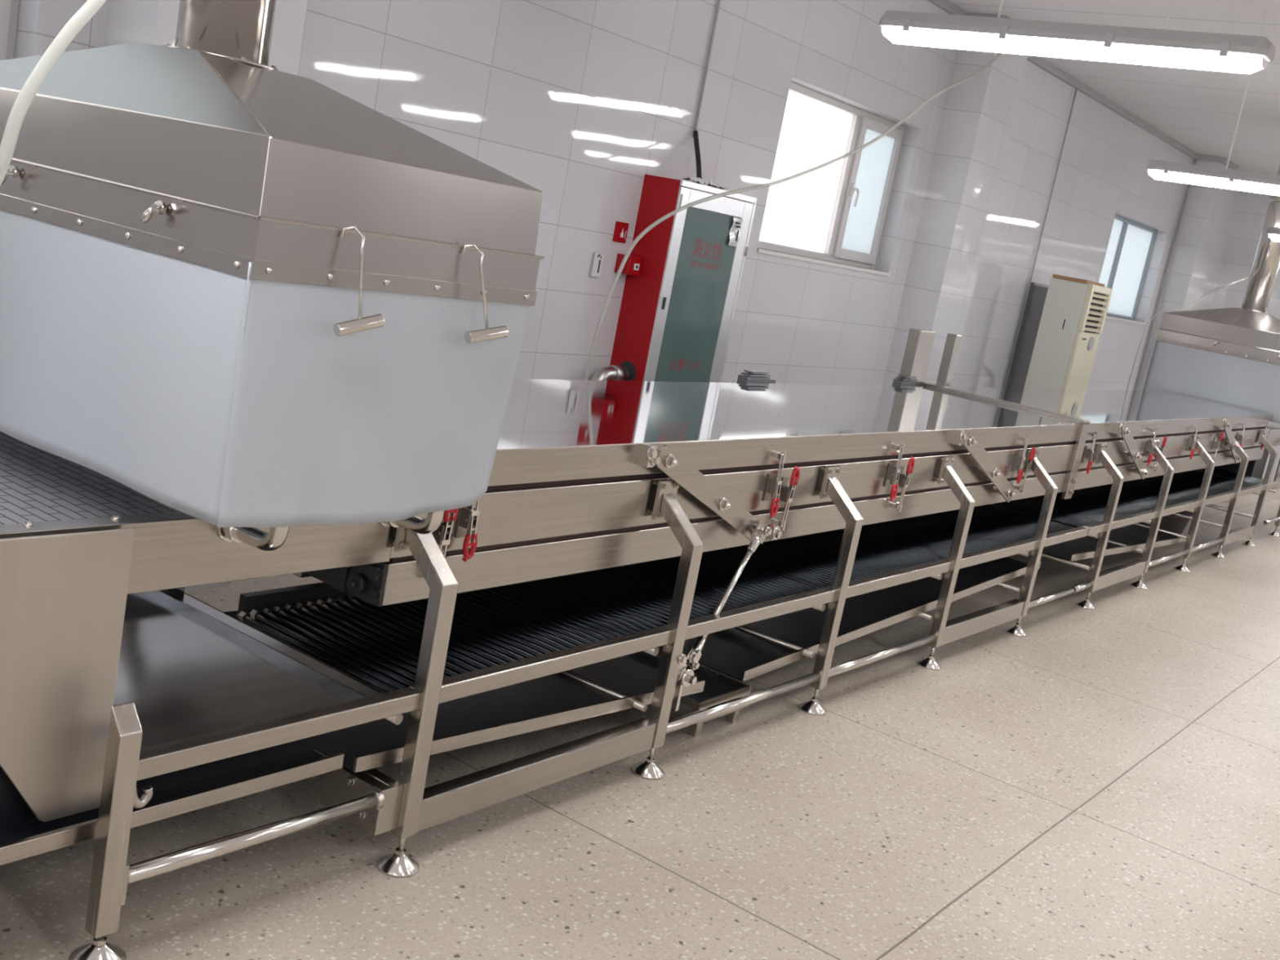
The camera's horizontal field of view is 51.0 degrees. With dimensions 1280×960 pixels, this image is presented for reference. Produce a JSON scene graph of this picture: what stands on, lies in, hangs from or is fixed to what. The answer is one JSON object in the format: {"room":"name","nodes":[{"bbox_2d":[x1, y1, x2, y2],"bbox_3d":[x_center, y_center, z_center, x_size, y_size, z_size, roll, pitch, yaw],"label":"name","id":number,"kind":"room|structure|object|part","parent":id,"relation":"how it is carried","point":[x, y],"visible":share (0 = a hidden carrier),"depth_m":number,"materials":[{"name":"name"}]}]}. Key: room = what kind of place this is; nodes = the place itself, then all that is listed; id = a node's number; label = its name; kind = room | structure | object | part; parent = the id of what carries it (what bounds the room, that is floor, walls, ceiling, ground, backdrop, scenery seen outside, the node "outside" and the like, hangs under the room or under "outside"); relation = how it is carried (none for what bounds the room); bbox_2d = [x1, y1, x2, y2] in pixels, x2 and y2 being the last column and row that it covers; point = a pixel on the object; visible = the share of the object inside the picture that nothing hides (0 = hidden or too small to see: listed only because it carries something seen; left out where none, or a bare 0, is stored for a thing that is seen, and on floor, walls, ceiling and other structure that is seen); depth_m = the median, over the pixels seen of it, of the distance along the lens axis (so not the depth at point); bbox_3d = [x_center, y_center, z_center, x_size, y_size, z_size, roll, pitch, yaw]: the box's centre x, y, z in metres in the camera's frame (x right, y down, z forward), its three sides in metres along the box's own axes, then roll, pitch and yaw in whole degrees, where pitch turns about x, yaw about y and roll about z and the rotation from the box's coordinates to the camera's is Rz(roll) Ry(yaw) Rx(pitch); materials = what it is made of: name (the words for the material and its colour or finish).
{"room":"factory floor","nodes":[
{"label":"factory floor","id":0,"kind":"room"},
{"bbox_2d":[13,0,1241,591],"bbox_3d":[0.632,-1.417,7.497,0.490,3.290,21.400,18,13,34],"label":"wall","id":1,"kind":"structure","parent":0,"point":[575,101],"depth_m":7.52,"materials":[{"name":"white tile"}]},
{"bbox_2d":[0,0,19,60],"bbox_3d":[-2.296,-1.907,3.311,0.182,1.692,1.735,18,13,34],"label":"window","id":2,"kind":"structure","parent":1,"relation":"in","point":[9,9],"depth_m":4.11,"materials":[{"name":"grey plastic"}]},
{"bbox_3d":[-2.060,-1.946,3.692,0.046,1.604,0.772,18,13,34],"label":"sash","id":3,"kind":"part","parent":2,"relation":"part of","materials":[{"name":"grey plastic"}]},
{"bbox_3d":[-2.342,-1.933,3.343,0.060,1.670,1.735,18,13,34],"label":"frame","id":4,"kind":"part","parent":2,"relation":"part of","materials":[{"name":"grey plastic"}]},
{"bbox_2d":[589,252,604,277],"bbox_3d":[-0.209,-1.044,6.513,0.011,0.120,0.082,18,13,34],"label":"placard","id":5,"kind":"object","parent":1,"relation":"attached to","point":[597,258],"visible":1,"depth_m":6.51,"materials":[{"name":"white plastic"}]},
{"bbox_3d":[-0.212,-1.042,6.503,0.005,0.120,0.062,18,13,34],"label":"frame","id":6,"kind":"part","parent":5,"relation":"part of","materials":[{"name":"grey plastic"}]},
{"bbox_2d":[612,221,628,243],"bbox_3d":[-0.094,-1.218,6.597,0.008,0.098,0.098,18,13,34],"label":"fire sign","id":7,"kind":"object","parent":1,"relation":"attached to","point":[620,231],"visible":1,"depth_m":6.59,"materials":[{"name":"red paint"}]},
{"bbox_2d":[614,253,642,275],"bbox_3d":[-0.055,-1.065,6.649,0.092,0.092,0.100,18,13,34],"label":"button","id":8,"kind":"object","parent":1,"relation":"attached to","point":[632,266],"visible":0.92,"depth_m":6.62,"materials":[{"name":"red paint"}]},
{"bbox_2d":[692,0,720,184],"bbox_3d":[0.399,-2.202,6.708,0.033,1.448,0.155,4,12,-31],"label":"power cable","id":9,"kind":"object","parent":1,"relation":"attached to","point":[695,135],"visible":0.89,"depth_m":6.79,"materials":[{"name":"grey plastic"}]},
{"bbox_2d":[756,81,904,275],"bbox_3d":[1.192,-1.828,8.287,0.182,0.980,1.710,18,13,34],"label":"window","id":10,"kind":"structure","parent":1,"relation":"in","point":[833,214],"depth_m":8.36,"materials":[{"name":"grey"}]},
{"bbox_3d":[0.959,-1.841,8.066,0.006,0.868,0.990,18,13,34],"label":"pane","id":11,"kind":"part","parent":10,"relation":"part of","materials":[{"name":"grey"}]},
{"bbox_3d":[1.128,-1.357,8.359,0.122,0.022,1.710,18,13,34],"label":"sill","id":12,"kind":"part","parent":10,"relation":"part of","materials":[{"name":"white plastic"}]},
{"bbox_3d":[1.359,-1.809,8.512,0.054,0.140,0.030,16,12,25],"label":"handle","id":13,"kind":"part","parent":10,"relation":"part of","materials":[{"name":"grey plastic"}]},
{"bbox_3d":[1.478,-1.871,8.737,0.046,0.892,0.577,18,13,34],"label":"sash","id":14,"kind":"part","parent":10,"relation":"part of","materials":[{"name":"grey plastic"}]},
{"bbox_3d":[1.477,-1.871,8.738,0.006,0.768,0.453,18,13,34],"label":"pane","id":15,"kind":"part","parent":10,"relation":"part of","materials":[{"name":"blue"}]},
{"bbox_2d":[1005,282,1048,388],"bbox_3d":[3.234,-0.841,11.453,0.040,1.670,0.440,18,13,34],"label":"panel","id":16,"kind":"object","parent":1,"relation":"attached to","point":[1036,299],"visible":0.52,"depth_m":11.28,"materials":[{"name":"grey plastic"}]},
{"bbox_2d":[1004,88,1077,387],"bbox_3d":[3.214,-1.586,11.093,0.013,3.235,0.013,18,13,34],"label":"conduit","id":17,"kind":"object","parent":1,"relation":"attached to","point":[1076,88],"visible":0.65,"depth_m":11.01,"materials":[{"name":"grey metal"}]},
{"bbox_2d":[927,0,1238,169],"bbox_3d":[4.963,-1.661,4.350,10.270,0.053,21.000,18,13,34],"label":"trim","id":18,"kind":"structure","parent":1,"relation":"attached to","point":[948,6],"depth_m":11.17,"materials":[{"name":"grey metal"}]},
{"bbox_2d":[1098,214,1156,324],"bbox_3d":[4.766,-2.066,13.238,0.182,0.962,1.790,18,13,34],"label":"window","id":19,"kind":"structure","parent":1,"relation":"in","point":[1131,243],"depth_m":13.50,"materials":[{"name":"grey glass"}]},
{"bbox_3d":[4.414,-2.070,12.851,0.006,0.884,0.697,18,13,34],"label":"pane","id":20,"kind":"part","parent":19,"relation":"part of","materials":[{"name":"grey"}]},
{"bbox_3d":[4.703,-1.604,13.308,0.122,0.022,1.790,18,13,34],"label":"sill","id":21,"kind":"part","parent":19,"relation":"part of","materials":[{"name":"white plastic"}]},
{"bbox_3d":[4.942,-2.110,13.582,0.006,0.884,0.967,18,13,34],"label":"pane","id":22,"kind":"part","parent":19,"relation":"part of","materials":[{"name":"blue"}]},
{"bbox_2d":[1135,159,1196,390],"bbox_3d":[5.434,-1.744,14.137,0.024,3.230,0.024,18,13,34],"label":"pipe","id":23,"kind":"object","parent":1,"relation":"attached to","point":[1195,160],"visible":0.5,"depth_m":14.07,"materials":[{"name":"grey metal"}]},
{"bbox_2d":[0,478,1279,959],"bbox_3d":[4.314,1.523,4.991,10.770,0.100,21.400,18,13,34],"label":"floor","id":24,"kind":"structure","parent":0,"point":[1103,783],"depth_m":3.78,"materials":[{"name":"beige stone"}]},
{"bbox_2d":[0,431,444,959],"bbox_3d":[-1.737,0.380,2.229,1.230,0.900,2.740,18,13,34],"label":"conveyor","id":25,"kind":"object","parent":24,"relation":"on","point":[129,700],"visible":0.75,"depth_m":2.55,"materials":[{"name":"metal"}]},
{"bbox_3d":[-0.953,0.619,2.434,0.038,0.441,0.046,18,13,34],"label":"leg","id":26,"kind":"part","parent":25,"relation":"part of","materials":[{"name":"metal"}]},
{"bbox_2d":[120,862,129,906],"bbox_3d":[-0.965,0.743,2.484,0.040,0.080,0.010,18,13,34],"label":"socket","id":27,"kind":"object","parent":25,"relation":"attached to","point":[125,868],"depth_m":2.47,"materials":[{"name":"silver metal"}]},
{"bbox_3d":[-1.479,0.594,1.955,0.008,0.136,2.580,18,13,34],"label":"plate","id":28,"kind":"part","parent":25,"relation":"part of","materials":[{"name":"black"}]},
{"bbox_3d":[-1.770,0.572,2.164,0.888,0.006,2.580,18,13,34],"label":"under plate","id":29,"kind":"part","parent":25,"relation":"part of","materials":[{"name":"black"}]},
{"bbox_3d":[-1.412,0.674,1.911,0.012,0.035,2.580,18,13,34],"label":"rail","id":30,"kind":"part","parent":25,"relation":"part of","materials":[{"name":"metal"}]},
{"bbox_2d":[113,586,382,749],"bbox_3d":[-1.041,0.392,2.929,0.737,0.046,0.623,18,13,34],"label":"tray","id":31,"kind":"object","parent":25,"relation":"on","point":[190,669],"depth_m":2.96,"materials":[{"name":"metal"}]},
{"bbox_3d":[-0.776,0.726,2.749,0.034,0.041,0.647,18,13,34],"label":"floor rail","id":32,"kind":"part","parent":25,"relation":"part of","materials":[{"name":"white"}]},
{"bbox_3d":[-0.752,0.132,2.755,0.010,0.137,0.664,18,13,34],"label":"panel","id":33,"kind":"part","parent":25,"relation":"part of","materials":[{"name":"metal"}]},
{"bbox_2d":[0,0,544,527],"bbox_3d":[-0.780,-1.178,2.778,1.337,2.303,0.781,18,13,34],"label":"hood","id":34,"kind":"object","parent":25,"relation":"on","point":[177,273],"depth_m":2.55,"materials":[{"name":"metal"}]},
{"bbox_2d":[0,209,252,525],"bbox_3d":[-1.193,-0.302,2.670,1.230,0.469,0.020,18,13,34],"label":"curtain","id":35,"kind":"object","parent":34,"relation":"hanging from","point":[126,344],"depth_m":2.51,"materials":[{"name":"white plastic"}]},
{"bbox_3d":[-0.522,-0.377,2.436,0.062,0.166,0.015,12,11,5],"label":"rod","id":36,"kind":"part","parent":34,"relation":"part of","materials":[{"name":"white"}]},
{"bbox_3d":[-0.509,-0.359,2.444,0.096,0.199,0.059,0,15,-44],"label":"hook handle","id":37,"kind":"part","parent":34,"relation":"part of","materials":[{"name":"silver metal"}]},
{"bbox_2d":[217,262,530,527],"bbox_3d":[-0.486,-0.151,2.628,0.022,0.485,0.744,18,13,34],"label":"curtain","id":38,"kind":"object","parent":34,"relation":"hanging from","point":[402,419],"depth_m":2.57,"materials":[{"name":"white plastic"}]},
{"bbox_3d":[-0.330,-0.389,2.699,0.079,0.168,0.010,9,11,-11],"label":"rod","id":39,"kind":"part","parent":34,"relation":"part of","materials":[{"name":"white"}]},
{"bbox_3d":[-0.309,-0.371,2.705,0.121,0.197,0.046,5,12,-29],"label":"hook handle","id":40,"kind":"part","parent":34,"relation":"part of","materials":[{"name":"silver metal"}]},
{"bbox_3d":[-0.725,0.509,2.733,0.040,0.042,0.730,18,13,34],"label":"rail","id":41,"kind":"part","parent":25,"relation":"part of","materials":[{"name":"metal"}]},
{"bbox_2d":[591,360,635,381],"bbox_3d":[-0.213,-0.172,6.714,0.116,0.866,0.268,18,13,34],"label":"pipe","id":42,"kind":"object","parent":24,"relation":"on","point":[626,371],"visible":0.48,"depth_m":6.65,"materials":[{"name":"grey metal"}]},
{"bbox_2d":[222,328,1090,878],"bbox_3d":[0.453,0.040,5.173,1.230,1.273,4.860,18,13,34],"label":"conveyor","id":43,"kind":"object","parent":24,"relation":"on","point":[754,526],"visible":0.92,"depth_m":4.00,"materials":[{"name":"metal"}]},
{"bbox_3d":[-0.689,0.208,3.096,0.249,0.101,0.047,18,13,34],"label":"plate","id":44,"kind":"part","parent":43,"relation":"part of","materials":[{"name":"black"}]},
{"bbox_3d":[-0.515,0.104,3.041,0.034,0.113,0.090,18,13,34],"label":"bracket plate","id":45,"kind":"part","parent":43,"relation":"part of","materials":[{"name":"silver metal"}]},
{"bbox_3d":[-0.518,0.455,3.062,0.138,0.726,0.050,18,13,34],"label":"leg","id":46,"kind":"part","parent":43,"relation":"part of","materials":[{"name":"metal"}]},
{"bbox_3d":[-0.254,0.754,3.505,0.048,0.081,0.950,18,13,34],"label":"floor rail","id":47,"kind":"part","parent":43,"relation":"part of","materials":[{"name":"metal"}]},
{"bbox_3d":[0.071,0.055,3.850,0.034,0.113,0.090,18,13,34],"label":"bracket plate","id":48,"kind":"part","parent":43,"relation":"part of","materials":[{"name":"silver metal"}]},
{"bbox_3d":[0.068,0.408,3.871,0.138,0.730,0.050,18,13,34],"label":"leg","id":49,"kind":"part","parent":43,"relation":"part of","materials":[{"name":"metal"}]},
{"bbox_3d":[0.220,0.052,4.011,0.007,0.340,0.676,18,13,34],"label":"link arm","id":50,"kind":"part","parent":43,"relation":"part of","materials":[{"name":"metal"}]},
{"bbox_3d":[0.268,0.345,4.101,0.017,0.273,0.275,16,12,26],"label":"tie rod","id":51,"kind":"part","parent":43,"relation":"part of","materials":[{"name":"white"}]},
{"bbox_3d":[0.339,0.708,4.309,0.034,0.034,0.950,18,13,34],"label":"floor rail","id":52,"kind":"part","parent":43,"relation":"part of","materials":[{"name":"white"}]},
{"bbox_3d":[0.880,0.376,4.944,0.040,0.067,4.740,18,13,34],"label":"rail","id":53,"kind":"part","parent":43,"relation":"part of","materials":[{"name":"metal"}]},
{"bbox_3d":[0.516,-0.238,5.135,0.852,0.116,4.663,18,13,34],"label":"lid","id":54,"kind":"part","parent":43,"relation":"part of","materials":[{"name":"metal"}]},
{"bbox_3d":[0.658,0.007,4.658,0.034,0.113,0.090,18,13,34],"label":"bracket plate","id":55,"kind":"part","parent":43,"relation":"part of","materials":[{"name":"silver metal"}]},
{"bbox_3d":[0.654,0.362,4.680,0.138,0.734,0.050,18,13,34],"label":"leg","id":56,"kind":"part","parent":43,"relation":"part of","materials":[{"name":"metal"}]},
{"bbox_3d":[0.924,0.665,5.119,0.034,0.034,0.950,18,13,34],"label":"floor rail","id":57,"kind":"part","parent":43,"relation":"part of","materials":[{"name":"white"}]},
{"bbox_3d":[1.245,-0.041,5.466,0.034,0.113,0.090,18,13,34],"label":"bracket plate","id":58,"kind":"part","parent":43,"relation":"part of","materials":[{"name":"silver metal"}]},
{"bbox_3d":[1.240,0.315,5.489,0.138,0.738,0.050,18,13,34],"label":"leg","id":59,"kind":"part","parent":43,"relation":"part of","materials":[{"name":"metal"}]},
{"bbox_3d":[1.503,0.624,5.933,0.048,0.081,0.950,18,13,34],"label":"floor rail","id":60,"kind":"part","parent":43,"relation":"part of","materials":[{"name":"metal"}]},
{"bbox_3d":[1.510,-0.051,5.790,0.007,0.347,0.716,18,13,34],"label":"link arm","id":61,"kind":"part","parent":43,"relation":"part of","materials":[{"name":"metal"}]},
{"bbox_3d":[1.831,-0.090,6.275,0.034,0.113,0.090,18,13,34],"label":"bracket plate","id":62,"kind":"part","parent":43,"relation":"part of","materials":[{"name":"silver metal"}]},
{"bbox_3d":[1.827,0.269,6.298,0.138,0.742,0.050,18,13,34],"label":"leg","id":63,"kind":"part","parent":43,"relation":"part of","materials":[{"name":"metal"}]},
{"bbox_3d":[2.017,0.584,6.628,0.034,0.034,0.680,18,13,34],"label":"floor rail","id":64,"kind":"part","parent":43,"relation":"part of","materials":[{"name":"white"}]},
{"bbox_2d":[609,173,756,382],"bbox_3d":[0.161,-0.637,7.017,0.244,1.788,0.702,18,13,34],"label":"tall cabinet","id":65,"kind":"object","parent":24,"relation":"on","point":[676,317],"visible":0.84,"depth_m":6.76,"materials":[{"name":"red metal"}]},
{"bbox_3d":[0.234,-0.609,6.952,0.005,1.555,0.510,18,13,34],"label":"door glass","id":66,"kind":"part","parent":65,"relation":"part of","materials":[{"name":"grey"}]},
{"bbox_2d":[683,175,728,190],"bbox_3d":[0.333,-1.491,6.722,0.062,0.032,0.341,18,13,34],"label":"plastic wrap","id":67,"kind":"object","parent":65,"relation":"on","point":[716,184],"visible":0.99,"depth_m":6.70,"materials":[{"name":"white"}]},
{"bbox_3d":[0.405,-1.458,6.795,0.014,0.030,0.700,18,13,34],"label":"frame","id":68,"kind":"part","parent":65,"relation":"part of","materials":[{"name":"silver metal"}]},
{"bbox_3d":[0.432,-0.612,7.242,0.034,1.757,0.023,18,13,34],"label":"frame","id":69,"kind":"part","parent":65,"relation":"part of","materials":[{"name":"silver metal"}]},
{"bbox_2d":[623,648,751,737],"bbox_3d":[0.056,0.680,4.463,0.565,0.153,0.370,18,13,34],"label":"stand","id":70,"kind":"object","parent":24,"relation":"on","point":[718,688],"visible":0.41,"depth_m":4.38,"materials":[{"name":"metal"}]},
{"bbox_2d":[623,648,750,709],"bbox_3d":[0.048,0.620,4.422,0.565,0.025,0.300,18,13,34],"label":"basin","id":71,"kind":"object","parent":70,"relation":"in","point":[717,688],"depth_m":4.39,"materials":[{"name":"metal"}]},
{"bbox_3d":[0.184,0.752,4.277,0.030,0.130,0.032,18,13,34],"label":"leg","id":72,"kind":"part","parent":70,"relation":"part of","materials":[{"name":"metal"}]},
{"bbox_3d":[0.315,0.743,4.459,0.030,0.130,0.032,18,13,34],"label":"leg","id":73,"kind":"part","parent":70,"relation":"part of","materials":[{"name":"metal"}]},
{"bbox_2d":[1023,277,1112,389],"bbox_3d":[3.385,-0.743,10.916,0.352,1.735,0.508,18,13,34],"label":"air conditioner","id":74,"kind":"object","parent":24,"relation":"on","point":[1073,318],"visible":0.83,"depth_m":10.66,"materials":[{"name":"white"}]},
{"bbox_2d":[1052,274,1105,286],"bbox_3d":[3.518,-1.596,10.756,0.280,0.028,0.450,18,13,34],"label":"cardboard sheet","id":75,"kind":"object","parent":74,"relation":"on","point":[1055,276],"visible":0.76,"depth_m":10.59,"materials":[{"name":"brown"}]},
{"bbox_3d":[3.507,-0.703,10.831,0.040,1.735,0.508,18,13,34],"label":"panel","id":76,"kind":"part","parent":74,"relation":"part of","materials":[{"name":"beige"}]},
{"bbox_2d":[1084,292,1105,333],"bbox_3d":[3.615,-1.337,10.718,0.006,0.320,0.400,18,13,34],"label":"outlet","id":77,"kind":"object","parent":74,"relation":"attached to","point":[1095,316],"depth_m":10.73,"materials":[{"name":"grey plastic"}]},
{"bbox_2d":[936,333,1277,609],"bbox_3d":[3.263,-0.168,9.056,1.230,1.270,4.725,18,13,34],"label":"conveyor","id":78,"kind":"object","parent":24,"relation":"on","point":[1147,455],"visible":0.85,"depth_m":8.18,"materials":[{"name":"metal"}]},
{"bbox_3d":[2.316,0.561,7.041,0.034,0.034,0.280,18,13,34],"label":"floor rail","id":79,"kind":"part","parent":78,"relation":"part of","materials":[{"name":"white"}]},
{"bbox_3d":[2.442,-0.140,7.115,0.034,0.113,0.090,18,13,34],"label":"bracket plate","id":80,"kind":"part","parent":78,"relation":"part of","materials":[{"name":"silver metal"}]},
{"bbox_3d":[2.437,0.221,7.139,0.138,0.746,0.050,18,13,34],"label":"leg","id":81,"kind":"part","parent":78,"relation":"part of","materials":[{"name":"metal"}]},
{"bbox_3d":[3.308,-0.468,8.982,0.852,0.116,4.645,18,13,34],"label":"lid","id":82,"kind":"part","parent":78,"relation":"part of","materials":[{"name":"metal"}]},
{"bbox_3d":[2.698,0.535,7.584,0.048,0.081,0.950,18,13,34],"label":"floor rail","id":83,"kind":"part","parent":78,"relation":"part of","materials":[{"name":"metal"}]},
{"bbox_3d":[2.777,-0.155,7.536,0.007,0.347,0.696,18,13,34],"label":"link arm","id":84,"kind":"part","parent":78,"relation":"part of","materials":[{"name":"metal"}]},
{"bbox_3d":[3.028,-0.188,7.924,0.034,0.113,0.090,18,13,34],"label":"bracket plate","id":85,"kind":"part","parent":78,"relation":"part of","materials":[{"name":"silver metal"}]},
{"bbox_3d":[3.023,0.174,7.947,0.138,0.750,0.050,18,13,34],"label":"leg","id":86,"kind":"part","parent":78,"relation":"part of","materials":[{"name":"metal"}]},
{"bbox_3d":[3.291,0.489,8.388,0.034,0.034,0.950,18,13,34],"label":"floor rail","id":87,"kind":"part","parent":78,"relation":"part of","materials":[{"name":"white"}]},
{"bbox_3d":[3.665,0.146,8.781,0.040,0.067,4.725,18,13,34],"label":"rail","id":88,"kind":"part","parent":78,"relation":"part of","materials":[{"name":"metal"}]},
{"bbox_3d":[3.615,-0.237,8.732,0.034,0.113,0.090,18,13,34],"label":"bracket plate","id":89,"kind":"part","parent":78,"relation":"part of","materials":[{"name":"silver metal"}]},
{"bbox_3d":[3.609,0.128,8.756,0.138,0.754,0.050,18,13,34],"label":"leg","id":90,"kind":"part","parent":78,"relation":"part of","materials":[{"name":"metal"}]},
{"bbox_3d":[3.877,0.445,9.197,0.034,0.034,0.950,18,13,34],"label":"floor rail","id":91,"kind":"part","parent":78,"relation":"part of","materials":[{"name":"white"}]},
{"bbox_3d":[4.168,-0.270,9.452,0.007,0.347,0.736,18,13,34],"label":"link arm","id":92,"kind":"part","parent":78,"relation":"part of","materials":[{"name":"metal"}]},
{"bbox_3d":[4.202,-0.285,9.541,0.034,0.113,0.090,18,13,34],"label":"bracket plate","id":93,"kind":"part","parent":78,"relation":"part of","materials":[{"name":"silver metal"}]},
{"bbox_3d":[4.196,0.081,9.565,0.138,0.758,0.050,18,13,34],"label":"leg","id":94,"kind":"part","parent":78,"relation":"part of","materials":[{"name":"metal"}]},
{"bbox_3d":[4.455,0.404,10.012,0.048,0.081,0.950,18,13,34],"label":"floor rail","id":95,"kind":"part","parent":78,"relation":"part of","materials":[{"name":"metal"}]},
{"bbox_3d":[4.788,-0.334,10.349,0.034,0.113,0.090,18,13,34],"label":"bracket plate","id":96,"kind":"part","parent":78,"relation":"part of","materials":[{"name":"silver metal"}]},
{"bbox_3d":[4.782,0.035,10.374,0.138,0.761,0.050,18,13,34],"label":"leg","id":97,"kind":"part","parent":78,"relation":"part of","materials":[{"name":"metal"}]},
{"bbox_2d":[1138,511,1193,534],"bbox_3d":[3.805,0.282,10.111,0.640,0.210,1.040,18,13,34],"label":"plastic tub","id":98,"kind":"object","parent":24,"relation":"on","point":[1175,524],"visible":0.17,"depth_m":9.80,"materials":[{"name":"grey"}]},
{"bbox_2d":[1214,421,1279,537],"bbox_3d":[5.121,-0.123,11.707,1.230,0.885,1.840,18,13,34],"label":"conveyor","id":99,"kind":"object","parent":24,"relation":"on","point":[1255,468],"visible":0.24,"depth_m":10.91,"materials":[{"name":"metal"}]},
{"bbox_2d":[1142,164,1279,422],"bbox_3d":[5.121,-1.681,10.972,1.259,2.303,0.781,18,13,34],"label":"hood","id":100,"kind":"object","parent":99,"relation":"on","point":[1228,356],"visible":0.94,"depth_m":10.89,"materials":[{"name":"metal"}]},
{"bbox_2d":[1142,341,1156,391],"bbox_3d":[4.468,-0.974,11.496,0.002,0.469,0.727,18,13,34],"label":"curtain","id":101,"kind":"object","parent":100,"relation":"hanging from","point":[1154,353],"depth_m":11.19,"materials":[{"name":"white plastic"}]},
{"bbox_2d":[1125,276,1248,390],"bbox_3d":[4.441,-0.755,11.162,0.730,2.018,0.134,12,11,5],"label":"hose","id":102,"kind":"object","parent":100,"relation":"attached to","point":[1246,277],"visible":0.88,"depth_m":11.09,"materials":[{"name":"grey"}]},
{"bbox_2d":[1143,341,1279,422],"bbox_3d":[4.739,-0.796,10.841,1.230,0.469,0.020,18,13,34],"label":"curtain","id":103,"kind":"object","parent":100,"relation":"hanging from","point":[1224,375],"depth_m":10.88,"materials":[{"name":"white plastic"}]},
{"bbox_3d":[5.474,0.308,11.395,0.033,0.033,1.570,18,13,34],"label":"floor rail","id":104,"kind":"part","parent":99,"relation":"part of","materials":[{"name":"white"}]},
{"bbox_3d":[5.521,-0.372,11.405,0.010,0.145,1.840,18,13,34],"label":"panel","id":105,"kind":"part","parent":99,"relation":"part of","materials":[{"name":"metal"}]},
{"bbox_3d":[5.652,-0.123,11.656,0.015,0.380,1.100,18,13,34],"label":"panel","id":106,"kind":"part","parent":99,"relation":"part of","materials":[{"name":"metal"}]},
{"bbox_3d":[5.545,0.002,11.376,0.040,0.043,1.690,18,13,34],"label":"rail","id":107,"kind":"part","parent":99,"relation":"part of","materials":[{"name":"metal"}]},
{"bbox_3d":[5.351,0.018,11.172,0.138,0.726,0.050,18,13,34],"label":"leg","id":108,"kind":"part","parent":99,"relation":"part of","materials":[{"name":"metal"}]},
{"bbox_2d":[947,0,1279,174],"bbox_3d":[4.938,-1.749,4.363,10.770,0.100,21.400,18,13,34],"label":"ceiling","id":109,"kind":"structure","parent":0,"point":[1199,109],"depth_m":9.91,"materials":[{"name":"white paint"}]},
{"bbox_2d":[0,0,106,186],"bbox_3d":[-0.737,-1.074,2.080,0.668,2.435,0.918,18,13,34],"label":"hose","id":110,"kind":"object","parent":109,"relation":"hanging from","point":[39,73],"visible":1,"depth_m":1.71,"materials":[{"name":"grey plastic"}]},
{"bbox_2d":[583,53,1003,379],"bbox_3d":[1.247,-1.323,7.541,0.038,3.279,4.620,18,13,34],"label":"hose","id":111,"kind":"object","parent":109,"relation":"hanging from","point":[649,228],"visible":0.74,"depth_m":6.32,"materials":[{"name":"grey"}]},
{"bbox_2d":[878,0,1275,74],"bbox_3d":[1.465,-1.858,4.338,1.310,0.961,0.132,18,13,34],"label":"ceiling lamp","id":112,"kind":"object","parent":109,"relation":"hanging from","point":[1202,51],"visible":1,"depth_m":4.33,"materials":[{"name":"grey plastic"}]},
{"bbox_2d":[888,26,1249,74],"bbox_3d":[1.381,-1.417,4.423,1.210,0.048,0.108,18,13,34],"label":"diffuser","id":113,"kind":"object","parent":112,"relation":"attached to","point":[1229,58],"depth_m":4.33,"materials":[{"name":"white plastic"}]},
{"bbox_2d":[1146,9,1279,195],"bbox_3d":[3.505,-2.026,7.239,1.310,0.961,0.132,18,13,34],"label":"ceiling lamp","id":114,"kind":"object","parent":109,"relation":"hanging from","point":[1186,173],"visible":1,"depth_m":7.42,"materials":[{"name":"grey plastic"}]},
{"bbox_2d":[1153,169,1279,195],"bbox_3d":[3.421,-1.585,7.323,1.210,0.048,0.108,18,13,34],"label":"diffuser","id":115,"kind":"object","parent":114,"relation":"attached to","point":[1198,177],"depth_m":7.41,"materials":[{"name":"white plastic"}]},
{"bbox_2d":[1266,226,1279,241],"bbox_3d":[5.557,-2.194,10.156,1.310,0.961,0.132,18,13,34],"label":"ceiling lamp","id":116,"kind":"object","parent":109,"relation":"hanging from","point":[1273,233],"visible":1,"depth_m":10.53,"materials":[{"name":"grey"}]},
{"bbox_2d":[1272,234,1279,241],"bbox_3d":[5.473,-1.753,10.241,1.210,0.048,0.108,18,13,34],"label":"diffuser","id":117,"kind":"object","parent":116,"relation":"attached to","point":[1276,237],"depth_m":10.53,"materials":[{"name":"white plastic"}]},
{"bbox_2d":[1210,191,1279,480],"bbox_3d":[10.788,-0.591,13.289,10.490,3.290,0.200,18,13,34],"label":"wall","id":118,"kind":"structure","parent":0,"point":[1252,207],"depth_m":15.73,"materials":[{"name":"white tile"}]}
]}

